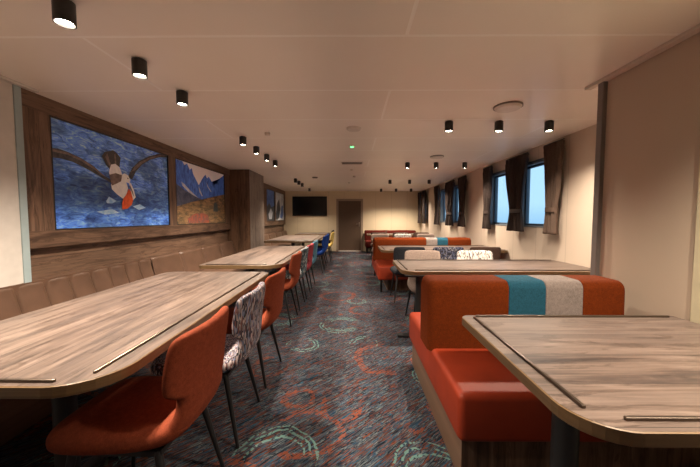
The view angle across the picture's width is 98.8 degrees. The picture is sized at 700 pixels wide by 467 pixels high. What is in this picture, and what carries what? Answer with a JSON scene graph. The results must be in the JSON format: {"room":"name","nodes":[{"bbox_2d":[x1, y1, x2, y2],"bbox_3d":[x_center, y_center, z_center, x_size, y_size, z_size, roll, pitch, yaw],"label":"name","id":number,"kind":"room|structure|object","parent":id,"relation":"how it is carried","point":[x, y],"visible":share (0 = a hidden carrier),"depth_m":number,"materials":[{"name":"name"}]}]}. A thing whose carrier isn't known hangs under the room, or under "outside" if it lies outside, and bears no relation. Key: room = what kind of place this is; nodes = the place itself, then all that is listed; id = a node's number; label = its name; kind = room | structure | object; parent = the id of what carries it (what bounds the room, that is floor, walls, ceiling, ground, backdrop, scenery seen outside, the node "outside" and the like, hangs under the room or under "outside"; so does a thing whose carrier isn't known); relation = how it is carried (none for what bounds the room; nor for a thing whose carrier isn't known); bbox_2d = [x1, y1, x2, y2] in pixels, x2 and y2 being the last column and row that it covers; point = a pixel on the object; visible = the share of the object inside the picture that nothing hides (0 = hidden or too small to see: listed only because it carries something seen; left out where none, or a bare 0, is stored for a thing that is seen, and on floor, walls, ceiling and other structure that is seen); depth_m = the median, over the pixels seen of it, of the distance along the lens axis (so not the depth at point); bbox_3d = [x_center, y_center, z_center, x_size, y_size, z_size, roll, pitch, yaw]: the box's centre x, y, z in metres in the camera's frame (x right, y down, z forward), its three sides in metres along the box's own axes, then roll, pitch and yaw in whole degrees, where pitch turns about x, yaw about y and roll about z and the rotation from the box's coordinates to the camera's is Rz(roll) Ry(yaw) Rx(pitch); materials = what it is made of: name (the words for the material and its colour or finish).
{"room":"ship interior","nodes":[
{"label":"ship interior","id":0,"kind":"room"},
{"bbox_2d":[0,79,23,287],"bbox_3d":[-2.613,0.174,-0.449,0.220,2.300,5.450,0,3,0],"label":"lining","id":1,"kind":"object","parent":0,"point":[11,264],"visible":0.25,"depth_m":2.18,"materials":[{"name":"beige paint"}]},
{"bbox_2d":[30,224,283,278],"bbox_3d":[-2.624,-0.216,6.871,0.100,2.300,9.290,0,3,0],"label":"wall","id":2,"kind":"structure","parent":0,"point":[48,261],"depth_m":3.25,"materials":[{"name":"brown wood"}]},
{"bbox_2d":[0,75,38,92],"bbox_3d":[-2.468,-1.085,1.761,0.040,0.020,1.200,0,3,0],"label":"trim","id":3,"kind":"structure","parent":2,"relation":"attached to","point":[2,77],"depth_m":2.22,"materials":[{"name":"white paint"}]},
{"bbox_2d":[12,84,31,282],"bbox_3d":[-2.511,0.029,2.293,0.068,2.298,0.053,0,3,0],"label":"trim","id":4,"kind":"structure","parent":2,"relation":"attached to","point":[17,102],"depth_m":2.27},
{"bbox_2d":[21,88,230,248],"bbox_3d":[-2.556,-0.603,4.272,0.070,1.250,4.038,0,3,0],"label":"wall panel","id":5,"kind":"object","parent":2,"relation":"attached to","point":[36,108],"depth_m":2.65,"materials":[{"name":"brown wood"}]},
{"bbox_2d":[49,115,169,229],"bbox_3d":[-2.550,-0.558,3.372,0.044,0.975,1.640,0,3,0],"label":"framed print","id":6,"kind":"object","parent":5,"relation":"on","point":[101,180],"visible":0.94,"depth_m":3.10,"materials":[{"name":"paper"}]},
{"bbox_2d":[175,158,225,224],"bbox_3d":[-2.538,-0.655,5.189,0.044,0.975,1.680,0,3,0],"label":"framed print","id":7,"kind":"object","parent":5,"relation":"on","point":[200,191],"visible":0.94,"depth_m":5.01,"materials":[{"name":"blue paper"}]},
{"bbox_2d":[264,183,285,225],"bbox_3d":[-2.522,-0.876,9.384,0.070,1.250,4.200,0,3,0],"label":"trim","id":8,"kind":"structure","parent":2,"relation":"attached to","point":[266,186],"depth_m":9.50,"materials":[{"name":"brown wood"}]},
{"bbox_2d":[267,189,274,220],"bbox_3d":[-2.510,-0.882,9.443,0.044,0.975,0.920,0,3,0],"label":"framed print","id":9,"kind":"object","parent":8,"relation":"on","point":[270,194],"visible":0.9,"depth_m":9.44,"materials":[{"name":"blue paper"}]},
{"bbox_2d":[276,192,283,220],"bbox_3d":[-2.502,-0.947,10.662,0.044,0.975,1.240,0,3,0],"label":"framed print","id":10,"kind":"object","parent":8,"relation":"on","point":[279,197],"visible":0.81,"depth_m":10.61,"materials":[{"name":"grey paper"}]},
{"bbox_2d":[0,251,453,466],"bbox_3d":[0.028,1.124,4.266,5.840,0.100,15.200,0,3,0],"label":"floor","id":11,"kind":"structure","parent":0,"point":[345,390],"depth_m":2.19,"materials":[{"name":"carpet"}]},
{"bbox_2d":[0,257,154,445],"bbox_3d":[-2.245,0.771,2.349,0.680,0.810,2.780,0,3,0],"label":"banquette","id":12,"kind":"object","parent":11,"relation":"on","point":[16,415],"visible":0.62,"depth_m":2.37,"materials":[{"name":"beige leather"}]},
{"bbox_2d":[0,272,267,466],"bbox_3d":[-1.339,0.813,2.035,1.055,0.760,2.080,0,3,0],"label":"dining table","id":13,"kind":"object","parent":11,"relation":"on","point":[62,351],"visible":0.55,"depth_m":1.44,"materials":[{"name":"brown wood"}]},
{"bbox_2d":[46,306,228,466],"bbox_3d":[-0.864,0.799,1.325,0.590,0.868,0.473,0,3,0],"label":"dining chair","id":14,"kind":"object","parent":11,"relation":"on","point":[139,416],"visible":1,"depth_m":1.17,"materials":[{"name":"fabric"}]},
{"bbox_2d":[143,241,256,274],"bbox_3d":[-2.234,0.627,5.046,0.695,0.810,2.600,0,3,0],"label":"banquette","id":15,"kind":"object","parent":11,"relation":"on","point":[187,260],"visible":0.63,"depth_m":4.64,"materials":[{"name":"beige leather"}]},
{"bbox_2d":[151,282,264,448],"bbox_3d":[-0.840,0.769,1.881,0.590,0.868,0.473,0,3,-1],"label":"dining chair","id":16,"kind":"object","parent":11,"relation":"on","point":[247,317],"visible":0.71,"depth_m":1.71,"materials":[{"name":"fabric"}]},
{"bbox_2d":[199,246,306,292],"bbox_3d":[-1.269,0.673,4.661,0.960,0.760,2.380,0,3,0],"label":"dining table","id":17,"kind":"object","parent":11,"relation":"on","point":[260,257],"visible":0.57,"depth_m":3.93,"materials":[{"name":"brown wood"}]},
{"bbox_2d":[226,267,285,388],"bbox_3d":[-0.836,0.737,2.487,0.590,0.868,0.473,0,3,2],"label":"dining chair","id":18,"kind":"object","parent":11,"relation":"on","point":[274,283],"visible":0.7,"depth_m":2.31,"materials":[{"name":"fabric"}]},
{"bbox_2d":[251,251,301,326],"bbox_3d":[-0.903,0.669,3.767,0.590,0.868,0.473,0,3,0],"label":"dining chair","id":19,"kind":"object","parent":11,"relation":"on","point":[295,262],"visible":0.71,"depth_m":3.59,"materials":[{"name":"fabric"}]},
{"bbox_2d":[264,231,299,269],"bbox_3d":[-2.205,0.393,9.434,0.695,0.810,4.130,0,3,0],"label":"banquette","id":20,"kind":"object","parent":11,"relation":"on","point":[268,236],"visible":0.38,"depth_m":9.35,"materials":[{"name":"brown leather"}]},
{"bbox_2d":[268,247,308,310],"bbox_3d":[-0.898,0.636,4.376,0.590,0.868,0.473,0,3,0],"label":"dining chair","id":21,"kind":"object","parent":11,"relation":"on","point":[303,267],"visible":0.5,"depth_m":4.21,"materials":[{"name":"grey fabric"}]},
{"bbox_2d":[264,235,323,245],"bbox_3d":[-1.411,0.483,8.222,1.230,0.760,2.350,0,3,0],"label":"dining table","id":22,"kind":"object","parent":11,"relation":"on","point":[292,239],"visible":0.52,"depth_m":7.51,"materials":[{"name":"brown wood"}]},
{"bbox_2d":[276,243,313,298],"bbox_3d":[-0.894,0.604,4.985,0.590,0.868,0.473,0,3,0],"label":"dining chair","id":23,"kind":"object","parent":11,"relation":"on","point":[311,246],"visible":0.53,"depth_m":4.82,"materials":[{"name":"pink fabric"}]},
{"bbox_2d":[288,240,317,288],"bbox_3d":[-0.890,0.569,5.644,0.590,0.868,0.473,0,3,0],"label":"dining chair","id":24,"kind":"object","parent":11,"relation":"on","point":[316,241],"visible":0.44,"depth_m":5.49,"materials":[{"name":"teal fabric"}]},
{"bbox_2d":[295,232,330,235],"bbox_3d":[-1.270,0.360,10.518,1.120,0.760,1.250,0,3,0],"label":"dining table","id":25,"kind":"object","parent":11,"relation":"on","point":[300,233],"visible":0.45,"depth_m":10.33,"materials":[{"name":"brown wood"}]},
{"bbox_2d":[317,235,326,272],"bbox_3d":[-0.840,0.486,7.192,0.590,0.868,0.473,0,3,0],"label":"dining chair","id":26,"kind":"object","parent":11,"relation":"on","point":[324,240],"visible":0.66,"depth_m":7.01,"materials":[{"name":"blue fabric"}]},
{"bbox_2d":[317,234,328,268],"bbox_3d":[-0.836,0.454,7.791,0.590,0.868,0.473,0,3,0],"label":"dining chair","id":27,"kind":"object","parent":11,"relation":"on","point":[327,234],"visible":0.26,"depth_m":7.65,"materials":[{"name":"blue fabric"}]},
{"bbox_2d":[318,233,329,262],"bbox_3d":[-0.852,0.422,8.390,0.590,0.868,0.473,0,3,0],"label":"dining chair","id":28,"kind":"object","parent":11,"relation":"on","point":[328,233],"visible":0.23,"depth_m":8.31,"materials":[{"name":"fabric"}]},
{"bbox_2d":[316,232,333,260],"bbox_3d":[-0.758,0.390,8.989,0.590,0.868,0.473,0,3,0],"label":"dining chair","id":29,"kind":"object","parent":11,"relation":"on","point":[332,233],"visible":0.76,"depth_m":8.81,"materials":[{"name":"yellow fabric"}]},
{"bbox_2d":[318,230,333,255],"bbox_3d":[-0.838,0.313,10.437,0.590,0.868,0.473,0,3,0],"label":"dining chair","id":30,"kind":"object","parent":11,"relation":"on","point":[319,241],"visible":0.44,"depth_m":10.25,"materials":[{"name":"fabric"}]},
{"bbox_2d":[370,232,386,260],"bbox_3d":[0.861,0.382,9.135,0.473,0.868,0.590,0,3,0],"label":"dining chair","id":31,"kind":"object","parent":11,"relation":"on","point":[371,244],"visible":0.31,"depth_m":8.86,"materials":[{"name":"brown fabric"}]},
{"bbox_2d":[371,234,388,265],"bbox_3d":[0.792,0.454,7.793,0.473,0.868,0.590,0,3,0],"label":"dining chair","id":32,"kind":"object","parent":11,"relation":"on","point":[372,235],"visible":0.25,"depth_m":8.00,"materials":[{"name":"beige fabric"}]},
{"bbox_2d":[364,230,415,253],"bbox_3d":[1.509,0.300,11.092,1.930,0.820,0.780,0,3,0],"label":"upholstered bench","id":33,"kind":"object","parent":11,"relation":"on","point":[367,239],"visible":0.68,"depth_m":11.21,"materials":[{"name":"red fabric"}]},
{"bbox_2d":[367,233,412,255],"bbox_3d":[1.567,0.387,10.025,2.000,0.760,0.800,0,3,0],"label":"dining table","id":34,"kind":"object","parent":11,"relation":"on","point":[368,234],"visible":0.2,"depth_m":9.72,"materials":[{"name":"brown wood"}]},
{"bbox_2d":[393,232,408,236],"bbox_3d":[1.511,0.383,9.131,0.473,0.868,0.590,0,3,0],"label":"dining chair","id":35,"kind":"object","parent":11,"relation":"on","point":[394,232],"visible":0.16,"depth_m":8.83,"materials":[{"name":"brown fabric"}]},
{"bbox_2d":[394,234,411,236],"bbox_3d":[1.402,0.454,7.789,0.473,0.868,0.590,0,3,0],"label":"dining chair","id":36,"kind":"object","parent":11,"relation":"on","point":[395,235],"visible":0.22,"depth_m":8.00,"materials":[{"name":"fabric"}]},
{"bbox_2d":[390,247,424,302],"bbox_3d":[0.891,0.617,4.731,0.473,0.868,0.590,0,3,0],"label":"dining chair","id":37,"kind":"object","parent":11,"relation":"on","point":[399,252],"visible":0.44,"depth_m":4.48,"materials":[{"name":"fabric"}]},
{"bbox_2d":[413,232,428,236],"bbox_3d":[2.111,0.383,9.127,0.473,0.868,0.590,0,3,0],"label":"dining chair","id":38,"kind":"object","parent":11,"relation":"on","point":[414,233],"visible":0.14,"depth_m":8.83,"materials":[{"name":"brown fabric"}]},
{"bbox_2d":[372,237,470,291],"bbox_3d":[1.439,0.537,5.938,1.940,0.895,1.580,0,3,0],"label":"upholstered bench","id":39,"kind":"object","parent":11,"relation":"on","point":[382,262],"visible":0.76,"depth_m":5.94,"materials":[{"name":"orange fabric"}]},
{"bbox_2d":[405,250,439,314],"bbox_3d":[0.955,0.669,3.767,0.473,0.868,0.590,0,3,0],"label":"dining chair","id":40,"kind":"object","parent":11,"relation":"on","point":[410,254],"visible":0.38,"depth_m":3.96,"materials":[{"name":"beige fabric"}]},
{"bbox_2d":[417,234,434,236],"bbox_3d":[2.012,0.454,7.785,0.473,0.868,0.590,0,3,0],"label":"dining chair","id":41,"kind":"object","parent":11,"relation":"on","point":[418,235],"visible":0.14,"depth_m":7.99,"materials":[{"name":"beige fabric"}]},
{"bbox_2d":[378,245,507,293],"bbox_3d":[1.591,0.633,5.396,2.110,0.760,0.990,0,3,0],"label":"dining table","id":42,"kind":"object","parent":11,"relation":"on","point":[384,248],"visible":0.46,"depth_m":5.70,"materials":[{"name":"brown wood"}]},
{"bbox_2d":[433,247,463,258],"bbox_3d":[1.471,0.617,4.727,0.473,0.868,0.590,0,3,0],"label":"dining chair","id":43,"kind":"object","parent":11,"relation":"on","point":[445,252],"visible":0.13,"depth_m":4.43,"materials":[{"name":"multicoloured fabric"}]},
{"bbox_2d":[457,250,492,258],"bbox_3d":[1.645,0.669,3.763,0.473,0.868,0.590,0,3,0],"label":"dining chair","id":44,"kind":"object","parent":11,"relation":"on","point":[462,254],"visible":0.18,"depth_m":3.97,"materials":[{"name":"fabric"}]},
{"bbox_2d":[469,247,500,258],"bbox_3d":[2.021,0.618,4.724,0.473,0.868,0.590,0,3,0],"label":"dining chair","id":45,"kind":"object","parent":11,"relation":"on","point":[496,251],"visible":0.17,"depth_m":4.43,"materials":[{"name":"brown fabric"}]},
{"bbox_2d":[393,259,589,336],"bbox_3d":[1.575,0.735,3.494,2.115,0.760,0.840,0,3,0],"label":"dining table","id":46,"kind":"object","parent":11,"relation":"on","point":[418,268],"visible":0.57,"depth_m":3.26,"materials":[{"name":"brown wood"}]},
{"bbox_2d":[409,275,699,466],"bbox_3d":[1.136,0.744,2.055,1.265,0.895,1.280,0,3,0],"label":"upholstered bench","id":47,"kind":"object","parent":11,"relation":"on","point":[484,416],"visible":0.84,"depth_m":1.75,"materials":[{"name":"orange fabric"}]},
{"bbox_2d":[462,315,699,466],"bbox_3d":[1.205,0.855,1.248,1.206,0.760,0.927,0,3,0],"label":"dining table","id":48,"kind":"object","parent":11,"relation":"on","point":[627,380],"visible":1,"depth_m":1.11,"materials":[{"name":"brown wood"}]},
{"bbox_2d":[228,169,264,271],"bbox_3d":[-2.335,-0.213,6.814,0.480,2.300,1.000,0,3,0],"label":"wall column","id":49,"kind":"structure","parent":0,"point":[246,232],"depth_m":6.33,"materials":[{"name":"brown wood"}]},
{"bbox_2d":[0,0,699,190],"bbox_3d":[0.028,-1.272,4.138,5.840,0.100,15.200,0,3,0],"label":"ceiling","id":50,"kind":"structure","parent":0,"point":[299,72],"depth_m":2.04,"materials":[{"name":"white paint"}]},
{"bbox_2d":[51,0,76,29],"bbox_3d":[-1.320,-1.023,1.386,0.084,0.105,0.084,0,3,0],"label":"recessed light","id":51,"kind":"object","parent":50,"relation":"in","point":[63,11],"visible":1,"depth_m":1.37,"materials":[{"name":"black metal"}]},
{"bbox_2d":[131,57,147,79],"bbox_3d":[-1.337,-1.050,1.906,0.084,0.105,0.084,0,3,0],"label":"recessed light","id":52,"kind":"object","parent":50,"relation":"in","point":[138,65],"visible":1,"depth_m":1.88,"materials":[{"name":"black metal"}]},
{"bbox_2d":[176,90,187,106],"bbox_3d":[-1.334,-1.076,2.385,0.084,0.105,0.084,0,3,0],"label":"recessed light","id":53,"kind":"object","parent":50,"relation":"in","point":[181,95],"visible":1,"depth_m":2.35,"materials":[{"name":"black metal"}]},
{"bbox_2d":[239,136,246,145],"bbox_3d":[-1.325,-1.147,3.713,0.084,0.105,0.084,0,3,0],"label":"recessed light","id":54,"kind":"object","parent":50,"relation":"in","point":[242,139],"visible":1,"depth_m":3.68,"materials":[{"name":"black metal"}]},
{"bbox_2d":[253,146,258,154],"bbox_3d":[-1.321,-1.175,4.232,0.084,0.105,0.084,0,3,0],"label":"recessed light","id":55,"kind":"object","parent":50,"relation":"in","point":[255,148],"visible":1,"depth_m":4.20,"materials":[{"name":"black metal"}]},
{"bbox_2d":[264,154,269,160],"bbox_3d":[-1.318,-1.202,4.752,0.084,0.105,0.084,0,3,0],"label":"recessed light","id":56,"kind":"object","parent":50,"relation":"in","point":[266,156],"visible":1,"depth_m":4.72,"materials":[{"name":"black metal"}]},
{"bbox_2d":[273,160,277,166],"bbox_3d":[-1.315,-1.230,5.271,0.084,0.105,0.084,0,3,0],"label":"recessed light","id":57,"kind":"object","parent":50,"relation":"in","point":[275,162],"visible":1,"depth_m":5.24,"materials":[{"name":"black metal"}]},
{"bbox_2d":[341,162,362,163],"bbox_3d":[0.037,-1.287,5.489,0.400,0.014,0.200,0,3,0],"label":"ceiling vent","id":58,"kind":"object","parent":50,"relation":"in","point":[341,162],"visible":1,"depth_m":5.45,"materials":[{"name":"white plastic"}]},
{"bbox_2d":[346,126,360,131],"bbox_3d":[0.043,-1.169,3.362,0.170,0.023,0.170,0,3,0],"label":"smoke detector","id":59,"kind":"object","parent":50,"relation":"attached to","point":[349,128],"visible":1,"depth_m":3.33,"materials":[{"name":"white plastic"}]},
{"bbox_2d":[405,162,409,168],"bbox_3d":[1.047,-1.240,5.465,0.084,0.105,0.084,0,3,0],"label":"recessed light","id":60,"kind":"object","parent":50,"relation":"in","point":[407,164],"visible":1,"depth_m":5.43,"materials":[{"name":"black metal"}]},
{"bbox_2d":[430,155,443,158],"bbox_3d":[1.423,-1.248,4.911,0.220,0.032,0.220,0,3,0],"label":"ceiling vent","id":61,"kind":"object","parent":50,"relation":"in","point":[433,156],"visible":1,"depth_m":4.85,"materials":[{"name":"white plastic"}]},
{"bbox_2d":[445,120,452,132],"bbox_3d":[1.031,-1.116,3.128,0.084,0.105,0.084,0,3,0],"label":"recessed light","id":62,"kind":"object","parent":50,"relation":"in","point":[448,124],"visible":1,"depth_m":3.10,"materials":[{"name":"black metal"}]},
{"bbox_2d":[462,162,466,168],"bbox_3d":[2.087,-1.240,5.458,0.084,0.105,0.084,0,3,0],"label":"recessed light","id":63,"kind":"object","parent":50,"relation":"in","point":[464,164],"visible":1,"depth_m":5.42,"materials":[{"name":"black metal"}]},
{"bbox_2d":[494,120,503,132],"bbox_3d":[1.551,-1.115,3.125,0.084,0.105,0.084,0,3,0],"label":"recessed light","id":64,"kind":"object","parent":50,"relation":"in","point":[498,127],"visible":1,"depth_m":3.09,"materials":[{"name":"black metal"}]},
{"bbox_2d":[493,101,522,112],"bbox_3d":[1.418,-1.129,2.694,0.242,0.032,0.242,0,3,0],"label":"ceiling vent","id":65,"kind":"object","parent":50,"relation":"in","point":[509,106],"visible":1,"depth_m":2.65,"materials":[{"name":"white plastic"}]},
{"bbox_2d":[544,120,553,132],"bbox_3d":[2.071,-1.115,3.121,0.084,0.105,0.084,0,3,0],"label":"recessed light","id":66,"kind":"object","parent":50,"relation":"in","point":[548,125],"visible":1,"depth_m":3.09,"materials":[{"name":"black metal"}]},
{"bbox_2d":[284,191,420,250],"bbox_3d":[0.077,-0.467,11.566,5.440,2.300,0.150,0,3,0],"label":"wall","id":67,"kind":"structure","parent":0,"point":[384,210],"depth_m":11.47,"materials":[{"name":"beige paint"}]},
{"bbox_2d":[292,196,326,215],"bbox_3d":[-1.534,-1.041,11.440,1.320,0.740,0.059,0,3,0],"label":"television","id":68,"kind":"object","parent":67,"relation":"attached to","point":[301,205],"visible":1,"depth_m":11.41,"materials":[{"name":"black plastic"}]},
{"bbox_2d":[336,199,362,250],"bbox_3d":[-0.013,-0.319,11.512,1.020,2.010,0.135,0,3,0],"label":"door","id":69,"kind":"structure","parent":67,"relation":"in","point":[349,212],"depth_m":11.51,"materials":[{"name":"brown wood"}]},
{"bbox_2d":[420,124,596,267],"bbox_3d":[2.736,-0.218,6.910,0.140,2.300,9.340,0,3,0],"label":"wall","id":70,"kind":"structure","parent":0,"point":[572,245],"depth_m":3.84,"materials":[{"name":"beige paint"}]},
{"bbox_2d":[417,192,420,222],"bbox_3d":[2.590,-0.963,11.202,0.084,1.151,0.350,0,3,2],"label":"curtain","id":71,"kind":"object","parent":70,"relation":"hanging from","point":[419,193],"visible":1,"depth_m":11.07,"materials":[{"name":"black fabric"}]},
{"bbox_2d":[422,190,426,223],"bbox_3d":[2.585,-0.924,10.463,0.089,1.151,0.430,0,3,0],"label":"curtain","id":72,"kind":"object","parent":70,"relation":"hanging from","point":[424,193],"visible":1,"depth_m":10.31,"materials":[{"name":"black fabric"}]},
{"bbox_2d":[434,185,439,224],"bbox_3d":[2.575,-0.840,8.901,0.084,1.151,0.461,0,3,1],"label":"curtain","id":73,"kind":"object","parent":70,"relation":"hanging from","point":[436,188],"visible":1,"depth_m":8.81,"materials":[{"name":"black fabric"}]},
{"bbox_2d":[440,189,445,221],"bbox_3d":[2.737,-0.792,8.537,0.160,0.952,0.710,0,3,0],"label":"window","id":74,"kind":"structure","parent":70,"relation":"in","point":[442,200],"depth_m":8.85,"materials":[{"name":"clear glass"}]},
{"bbox_2d":[445,179,454,225],"bbox_3d":[2.567,-0.778,7.736,0.087,1.151,0.635,0,3,0],"label":"curtain","id":75,"kind":"object","parent":70,"relation":"hanging from","point":[450,185],"visible":1,"depth_m":7.66,"materials":[{"name":"black fabric"}]},
{"bbox_2d":[453,185,457,222],"bbox_3d":[2.730,-0.736,7.483,0.160,0.952,0.700,0,3,0],"label":"window","id":76,"kind":"structure","parent":70,"relation":"in","point":[455,201],"depth_m":7.79,"materials":[{"name":"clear glass"}]},
{"bbox_2d":[457,175,466,226],"bbox_3d":[2.561,-0.732,6.875,0.088,1.151,0.443,0,3,0],"label":"curtain","id":77,"kind":"object","parent":70,"relation":"hanging from","point":[462,181],"visible":1,"depth_m":6.80,"materials":[{"name":"black fabric"}]},
{"bbox_2d":[482,165,492,228],"bbox_3d":[2.553,-0.664,5.588,0.084,1.151,0.345,0,3,0],"label":"curtain","id":78,"kind":"object","parent":70,"relation":"hanging from","point":[487,171],"visible":1,"depth_m":5.53,"materials":[{"name":"black fabric"}]},
{"bbox_2d":[490,170,506,225],"bbox_3d":[2.716,-0.621,5.327,0.160,0.952,0.780,0,3,0],"label":"window","id":79,"kind":"structure","parent":70,"relation":"in","point":[494,197],"depth_m":5.66,"materials":[{"name":"clear glass"}]},
{"bbox_2d":[505,152,528,231],"bbox_3d":[2.546,-0.611,4.602,0.088,1.151,0.574,0,3,0],"label":"curtain","id":80,"kind":"object","parent":70,"relation":"hanging from","point":[515,167],"visible":1,"depth_m":4.55,"materials":[{"name":"black fabric"}]},
{"bbox_2d":[522,158,543,227],"bbox_3d":[2.709,-0.565,4.278,0.160,0.952,0.840,0,3,0],"label":"window","id":81,"kind":"structure","parent":70,"relation":"in","point":[539,162],"depth_m":4.62,"materials":[{"name":"black metal"}]},
{"bbox_2d":[542,138,564,234],"bbox_3d":[2.540,-0.567,3.776,0.088,1.151,0.375,0,3,0],"label":"curtain","id":82,"kind":"object","parent":70,"relation":"hanging from","point":[553,152],"visible":1,"depth_m":3.73,"materials":[{"name":"brown fabric"}]},
{"bbox_2d":[599,32,699,320],"bbox_3d":[2.296,0.178,-0.527,0.920,2.300,5.560,0,3,0],"label":"wall partition","id":83,"kind":"structure","parent":0,"point":[652,158],"depth_m":1.83,"materials":[{"name":"beige paint"}]},
{"bbox_2d":[590,81,607,275],"bbox_3d":[1.855,0.032,2.243,0.060,2.298,0.050,0,3,0],"label":"trim","id":84,"kind":"structure","parent":83,"relation":"attached to","point":[602,87],"depth_m":2.21,"materials":[{"name":"brown wood"}]},
{"bbox_2d":[585,23,699,89],"bbox_3d":[1.812,-0.965,-0.474,0.050,0.022,5.580,0,3,0],"label":"trim","id":85,"kind":"structure","parent":83,"relation":"attached to","point":[694,30],"depth_m":1.81,"materials":[{"name":"white paint"}]},
{"bbox_2d":[690,162,699,323],"bbox_3d":[1.841,0.108,1.000,0.012,2.278,1.210,0,3,0],"label":"wall","id":86,"kind":"structure","parent":83,"relation":"attached to","point":[695,294],"depth_m":1.59,"materials":[{"name":"beige paint"}]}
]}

